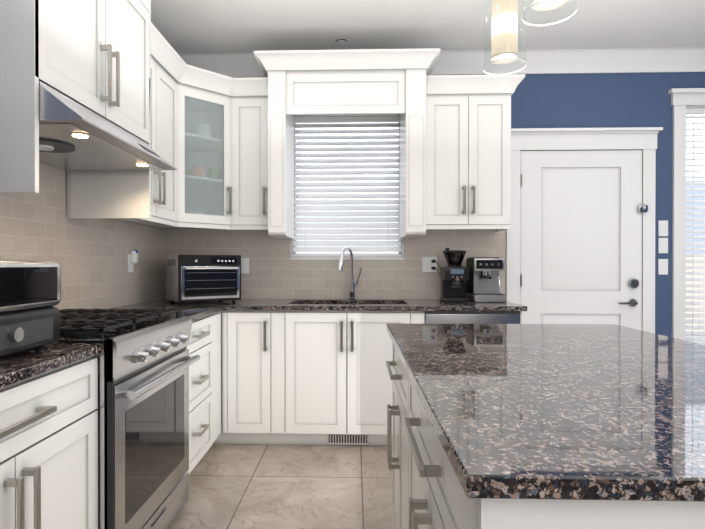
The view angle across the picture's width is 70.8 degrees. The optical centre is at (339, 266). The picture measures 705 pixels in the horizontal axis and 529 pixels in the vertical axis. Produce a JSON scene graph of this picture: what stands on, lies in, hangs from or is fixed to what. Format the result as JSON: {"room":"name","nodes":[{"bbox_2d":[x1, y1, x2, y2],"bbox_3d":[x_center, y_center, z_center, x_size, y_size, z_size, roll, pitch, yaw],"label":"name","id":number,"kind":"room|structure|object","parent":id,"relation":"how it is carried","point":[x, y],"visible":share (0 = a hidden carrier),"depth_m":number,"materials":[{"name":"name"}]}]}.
{"room":"kitchen","nodes":[
{"label":"kitchen","id":0,"kind":"room"},
{"bbox_2d":[169,443,394,528],"bbox_3d":[1.039,1.232,0.487,5.220,0.100,6.750,0,0,2],"label":"floor","id":1,"kind":"structure","parent":0,"point":[271,486],"depth_m":2.62,"materials":[{"name":"tile"}]},
{"bbox_2d":[0,357,97,528],"bbox_3d":[-1.102,0.733,1.259,0.649,0.889,0.809,0,0,2],"label":"base cabinet","id":2,"kind":"object","parent":1,"relation":"on","point":[49,450],"visible":1,"depth_m":1.41,"materials":[{"name":"white wood"}]},
{"bbox_2d":[0,343,103,387],"bbox_3d":[-1.112,0.273,1.257,0.628,0.030,0.809,0,0,2],"label":"countertop","id":3,"kind":"structure","parent":2,"relation":"on","point":[21,366],"depth_m":1.40,"materials":[{"name":"stone"}]},
{"bbox_2d":[0,260,60,356],"bbox_3d":[-1.113,0.119,1.363,0.472,0.275,0.468,0,0,2],"label":"toaster oven","id":4,"kind":"object","parent":3,"relation":"on","point":[30,294],"visible":1,"depth_m":1.42,"materials":[{"name":"black plastic"}]},
{"bbox_2d":[56,308,199,528],"bbox_3d":[-1.037,0.672,2.049,0.710,0.944,0.766,0,0,2],"label":"stove","id":5,"kind":"object","parent":1,"relation":"on","point":[145,360],"visible":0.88,"depth_m":1.90,"materials":[{"name":"silver metal"}]},
{"bbox_2d":[186,312,220,473],"bbox_3d":[-1.054,0.725,2.825,0.649,0.889,0.776,0,0,2],"label":"base cabinet","id":6,"kind":"object","parent":1,"relation":"on","point":[205,395],"visible":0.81,"depth_m":2.83,"materials":[{"name":"white wood"}]},
{"bbox_2d":[113,305,223,320],"bbox_3d":[-1.065,0.265,2.804,0.628,0.030,0.737,0,0,2],"label":"countertop","id":7,"kind":"structure","parent":6,"relation":"on","point":[196,312],"depth_m":2.96,"materials":[{"name":"stone"}]},
{"bbox_2d":[213,310,236,443],"bbox_3d":[-1.006,0.722,3.498,0.703,0.888,0.608,0,0,2],"label":"base cabinet","id":8,"kind":"object","parent":1,"relation":"on","point":[228,435],"depth_m":3.19,"materials":[{"name":"white wood"}]},
{"bbox_2d":[237,310,304,443],"bbox_3d":[-0.513,0.722,3.483,0.465,0.888,0.608,0,0,2],"label":"base cabinet","id":9,"kind":"object","parent":1,"relation":"on","point":[267,340],"depth_m":3.18,"materials":[{"name":"white wood"}]},
{"bbox_2d":[297,334,391,444],"bbox_3d":[0.060,0.846,3.466,0.824,0.640,0.608,0,0,2],"label":"base cabinet","id":10,"kind":"object","parent":1,"relation":"on","point":[305,377],"depth_m":3.17,"materials":[{"name":"white wood"}]},
{"bbox_2d":[390,342,401,528],"bbox_3d":[0.695,0.730,1.810,0.949,0.888,0.722,0,0,2],"label":"base cabinet","id":11,"kind":"object","parent":1,"relation":"on","point":[396,363],"depth_m":1.88,"materials":[{"name":"white wood"}]},
{"bbox_2d":[393,311,521,323],"bbox_3d":[0.782,0.722,3.441,0.768,0.888,0.612,0,0,2],"label":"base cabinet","id":12,"kind":"object","parent":1,"relation":"on","point":[409,317],"depth_m":3.13,"materials":[{"name":"silver metal"}]},
{"bbox_2d":[132,299,526,310],"bbox_3d":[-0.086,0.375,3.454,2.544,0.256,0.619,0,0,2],"label":"countertop","id":13,"kind":"structure","parent":12,"relation":"on","point":[354,305],"depth_m":3.25,"materials":[{"name":"stone"}]},
{"bbox_2d":[166,255,240,303],"bbox_3d":[-0.944,0.083,3.445,0.431,0.325,0.383,0,0,-33],"label":"toaster oven","id":14,"kind":"object","parent":13,"relation":"on","point":[196,278],"visible":1,"depth_m":3.31,"materials":[{"name":"black metal"}]},
{"bbox_2d":[338,246,361,299],"bbox_3d":[0.074,0.048,3.622,0.174,0.395,0.229,0,0,2],"label":"faucet","id":15,"kind":"object","parent":13,"relation":"on","point":[352,284],"visible":1,"depth_m":3.69,"materials":[{"name":"silver metal"}]},
{"bbox_2d":[441,248,468,301],"bbox_3d":[0.818,0.056,3.532,0.164,0.379,0.205,0,0,2],"label":"coffee grinder","id":16,"kind":"object","parent":13,"relation":"on","point":[454,274],"visible":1,"depth_m":3.48,"materials":[{"name":"black plastic"}]},
{"bbox_2d":[466,257,504,301],"bbox_3d":[1.035,0.090,3.503,0.214,0.312,0.310,0,0,2],"label":"espresso machine","id":17,"kind":"object","parent":13,"relation":"on","point":[483,283],"visible":0.98,"depth_m":3.46,"materials":[{"name":"silver metal"}]},
{"bbox_2d":[402,363,704,528],"bbox_3d":[0.673,0.734,1.102,0.949,0.888,0.942,0,0,2],"label":"base cabinet","id":18,"kind":"object","parent":1,"relation":"on","point":[428,492],"depth_m":0.68,"materials":[{"name":"white wood"}]},
{"bbox_2d":[386,323,704,501],"bbox_3d":[0.685,0.272,1.401,1.004,0.030,1.595,0,0,2],"label":"countertop","id":19,"kind":"structure","parent":18,"relation":"on","point":[572,411],"depth_m":0.92,"materials":[{"name":"stone"}]},
{"bbox_2d":[151,0,704,53],"bbox_3d":[1.039,-1.618,0.473,5.220,0.100,6.750,0,0,2],"label":"ceiling","id":20,"kind":"structure","parent":0,"point":[211,26],"depth_m":3.24,"materials":[{"name":"white paint"}]},
{"bbox_2d":[332,37,349,44],"bbox_3d":[0.011,-1.578,3.471,0.124,0.010,0.124,0,0,2],"label":"recessed light","id":21,"kind":"object","parent":20,"relation":"in","point":[341,40],"visible":1,"depth_m":3.46,"materials":[{"name":"silver metal"}]},
{"bbox_2d":[483,0,525,74],"bbox_3d":[0.616,-1.160,1.854,0.152,0.830,0.152,0,0,2],"label":"pendant light","id":22,"kind":"object","parent":20,"relation":"hanging from","point":[504,46],"visible":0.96,"depth_m":1.82,"materials":[{"name":"clear glass"}]},
{"bbox_2d":[521,0,576,25],"bbox_3d":[0.614,-1.158,1.454,0.152,0.830,0.152,0,0,2],"label":"pendant light","id":23,"kind":"object","parent":20,"relation":"hanging from","point":[542,5],"visible":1,"depth_m":1.47,"materials":[{"name":"clear glass"}]},
{"bbox_2d":[240,72,704,336],"bbox_3d":[1.141,-0.210,3.794,5.220,2.750,0.120,0,0,2],"label":"wall","id":24,"kind":"structure","parent":0,"point":[601,100],"depth_m":3.70,"materials":[{"name":"blue paint"}]},
{"bbox_2d":[218,75,267,229],"bbox_3d":[-0.641,-0.793,3.605,0.336,1.006,0.356,0,0,2],"label":"upper cabinet","id":25,"kind":"object","parent":24,"relation":"attached to","point":[249,95],"depth_m":3.47,"materials":[{"name":"white wood"}]},
{"bbox_2d":[165,229,505,298],"bbox_3d":[-0.051,-0.023,3.766,2.598,0.534,0.010,0,0,2],"label":"backsplash","id":26,"kind":"structure","parent":24,"relation":"attached to","point":[275,272],"depth_m":3.76,"materials":[{"name":"tile"}]},
{"bbox_2d":[241,258,248,272],"bbox_3d":[-0.723,-0.007,3.777,0.060,0.117,0.009,0,0,2],"label":"switch","id":27,"kind":"object","parent":26,"relation":"attached to","point":[244,265],"visible":0.98,"depth_m":3.77,"materials":[{"name":"white plastic"}]},
{"bbox_2d":[422,257,440,275],"bbox_3d":[0.700,0.026,3.716,0.159,0.199,0.043,0,0,2],"label":"outlet","id":28,"kind":"object","parent":26,"relation":"attached to","point":[429,264],"visible":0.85,"depth_m":3.73,"materials":[{"name":"white plastic"}]},
{"bbox_2d":[254,48,439,238],"bbox_3d":[0.051,-0.809,3.488,1.211,1.199,0.548,0,0,2],"label":"window surround","id":29,"kind":"object","parent":24,"relation":"attached to","point":[347,81],"visible":0.96,"depth_m":3.30,"materials":[{"name":"white wood"}]},
{"bbox_2d":[290,114,403,259],"bbox_3d":[0.055,-0.605,3.802,0.864,1.100,0.106,0,0,2],"label":"window","id":30,"kind":"structure","parent":24,"relation":"in","point":[346,257],"depth_m":3.77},
{"bbox_2d":[292,116,401,255],"bbox_3d":[0.054,-0.610,3.787,0.832,1.061,0.055,0,0,2],"label":"blinds","id":31,"kind":"object","parent":30,"relation":"attached to","point":[388,246],"visible":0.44,"depth_m":3.79,"materials":[{"name":"white plastic"}]},
{"bbox_2d":[178,47,704,77],"bbox_3d":[1.138,-1.514,3.674,4.740,0.139,0.105,0,0,2],"label":"crown molding","id":32,"kind":"structure","parent":24,"relation":"attached to","point":[573,61],"depth_m":3.60,"materials":[{"name":"white wood"}]},
{"bbox_2d":[426,74,524,231],"bbox_3d":[0.917,-0.778,3.542,0.673,1.035,0.388,0,0,2],"label":"upper cabinet","id":33,"kind":"object","parent":24,"relation":"attached to","point":[468,151],"visible":0.9,"depth_m":3.42,"materials":[{"name":"white wood"}]},
{"bbox_2d":[520,150,647,329],"bbox_3d":[1.809,0.144,3.678,0.921,2.019,0.070,0,0,2],"label":"entry door","id":34,"kind":"structure","parent":24,"relation":"in","point":[581,212],"depth_m":3.70,"materials":[{"name":"white wood"}]},
{"bbox_2d":[506,127,662,332],"bbox_3d":[1.798,0.071,3.688,1.150,2.190,0.054,0,0,2],"label":"door frame","id":35,"kind":"structure","parent":24,"relation":"attached to","point":[644,139],"depth_m":3.68,"materials":[{"name":"white wood"}]},
{"bbox_2d":[658,220,667,235],"bbox_3d":[2.408,-0.285,3.689,0.070,0.117,0.009,0,0,2],"label":"light switch","id":36,"kind":"object","parent":24,"relation":"attached to","point":[662,228],"visible":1,"depth_m":3.69,"materials":[{"name":"white plastic"}]},
{"bbox_2d":[658,238,667,252],"bbox_3d":[2.408,-0.157,3.690,0.070,0.115,0.009,0,0,2],"label":"light switch","id":37,"kind":"object","parent":24,"relation":"attached to","point":[662,245],"visible":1,"depth_m":3.69,"materials":[{"name":"white plastic"}]},
{"bbox_2d":[658,259,667,274],"bbox_3d":[2.408,0.001,3.691,0.070,0.117,0.009,0,0,2],"label":"light switch","id":38,"kind":"object","parent":24,"relation":"attached to","point":[662,266],"visible":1,"depth_m":3.69,"materials":[{"name":"white plastic"}]},
{"bbox_2d":[668,88,704,342],"bbox_3d":[2.995,-0.073,3.701,1.101,2.477,0.132,0,0,2],"label":"window","id":39,"kind":"structure","parent":24,"relation":"in","point":[682,99],"depth_m":3.67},
{"bbox_2d":[686,108,704,344],"bbox_3d":[2.995,-0.064,3.700,0.835,2.232,0.055,0,0,2],"label":"window blind","id":40,"kind":"object","parent":39,"relation":"attached to","point":[693,112],"visible":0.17,"depth_m":3.71,"materials":[{"name":"white plastic"}]},
{"bbox_3d":[-1.510,-0.194,0.558,0.120,2.750,6.510,0,0,2],"label":"wall","id":41,"kind":"structure","parent":0,"visible":0},
{"bbox_2d":[0,0,150,218],"bbox_3d":[-1.165,-0.814,2.055,0.474,1.144,0.910,0,0,2],"label":"upper cabinet","id":42,"kind":"object","parent":41,"relation":"attached to","point":[94,56],"visible":0.92,"depth_m":1.92,"materials":[{"name":"white wood"}]},
{"bbox_2d":[39,81,176,170],"bbox_3d":[-1.109,-0.535,2.055,0.566,0.148,0.863,0,0,2],"label":"range hood","id":43,"kind":"object","parent":42,"relation":"attached to","point":[74,136],"visible":0.83,"depth_m":1.95,"materials":[{"name":"silver metal"}]},
{"bbox_2d":[0,162,164,309],"bbox_3d":[-1.390,-0.180,2.330,0.010,0.862,2.940,0,0,2],"label":"backsplash","id":44,"kind":"structure","parent":41,"relation":"attached to","point":[90,256],"depth_m":2.64,"materials":[{"name":"tile"}]},
{"bbox_2d":[128,250,137,271],"bbox_3d":[-1.334,-0.037,3.210,0.047,0.146,0.070,0,0,2],"label":"outlet","id":45,"kind":"object","parent":44,"relation":"attached to","point":[132,256],"visible":1,"depth_m":3.19,"materials":[{"name":"white plastic"}]},
{"bbox_2d":[110,23,189,226],"bbox_3d":[-1.199,-0.790,2.884,0.353,1.006,0.739,0,0,2],"label":"upper cabinet","id":46,"kind":"object","parent":41,"relation":"attached to","point":[168,72],"depth_m":3.05,"materials":[{"name":"white wood"}]},
{"bbox_2d":[182,79,229,218],"bbox_3d":[-0.913,-0.763,3.341,0.300,0.825,0.300,0,0,2],"label":"upper cabinet","id":47,"kind":"object","parent":41,"relation":"attached to","point":[209,135],"depth_m":3.42,"materials":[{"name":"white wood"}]},
{"label":"outside","id":48,"kind":"structure","parent":0,"visible":0},
{"bbox_2d":[296,115,704,342],"bbox_3d":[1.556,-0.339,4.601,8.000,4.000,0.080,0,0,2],"label":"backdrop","id":49,"kind":"structure","parent":48,"point":[696,186],"depth_m":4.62,"materials":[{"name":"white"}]}
]}

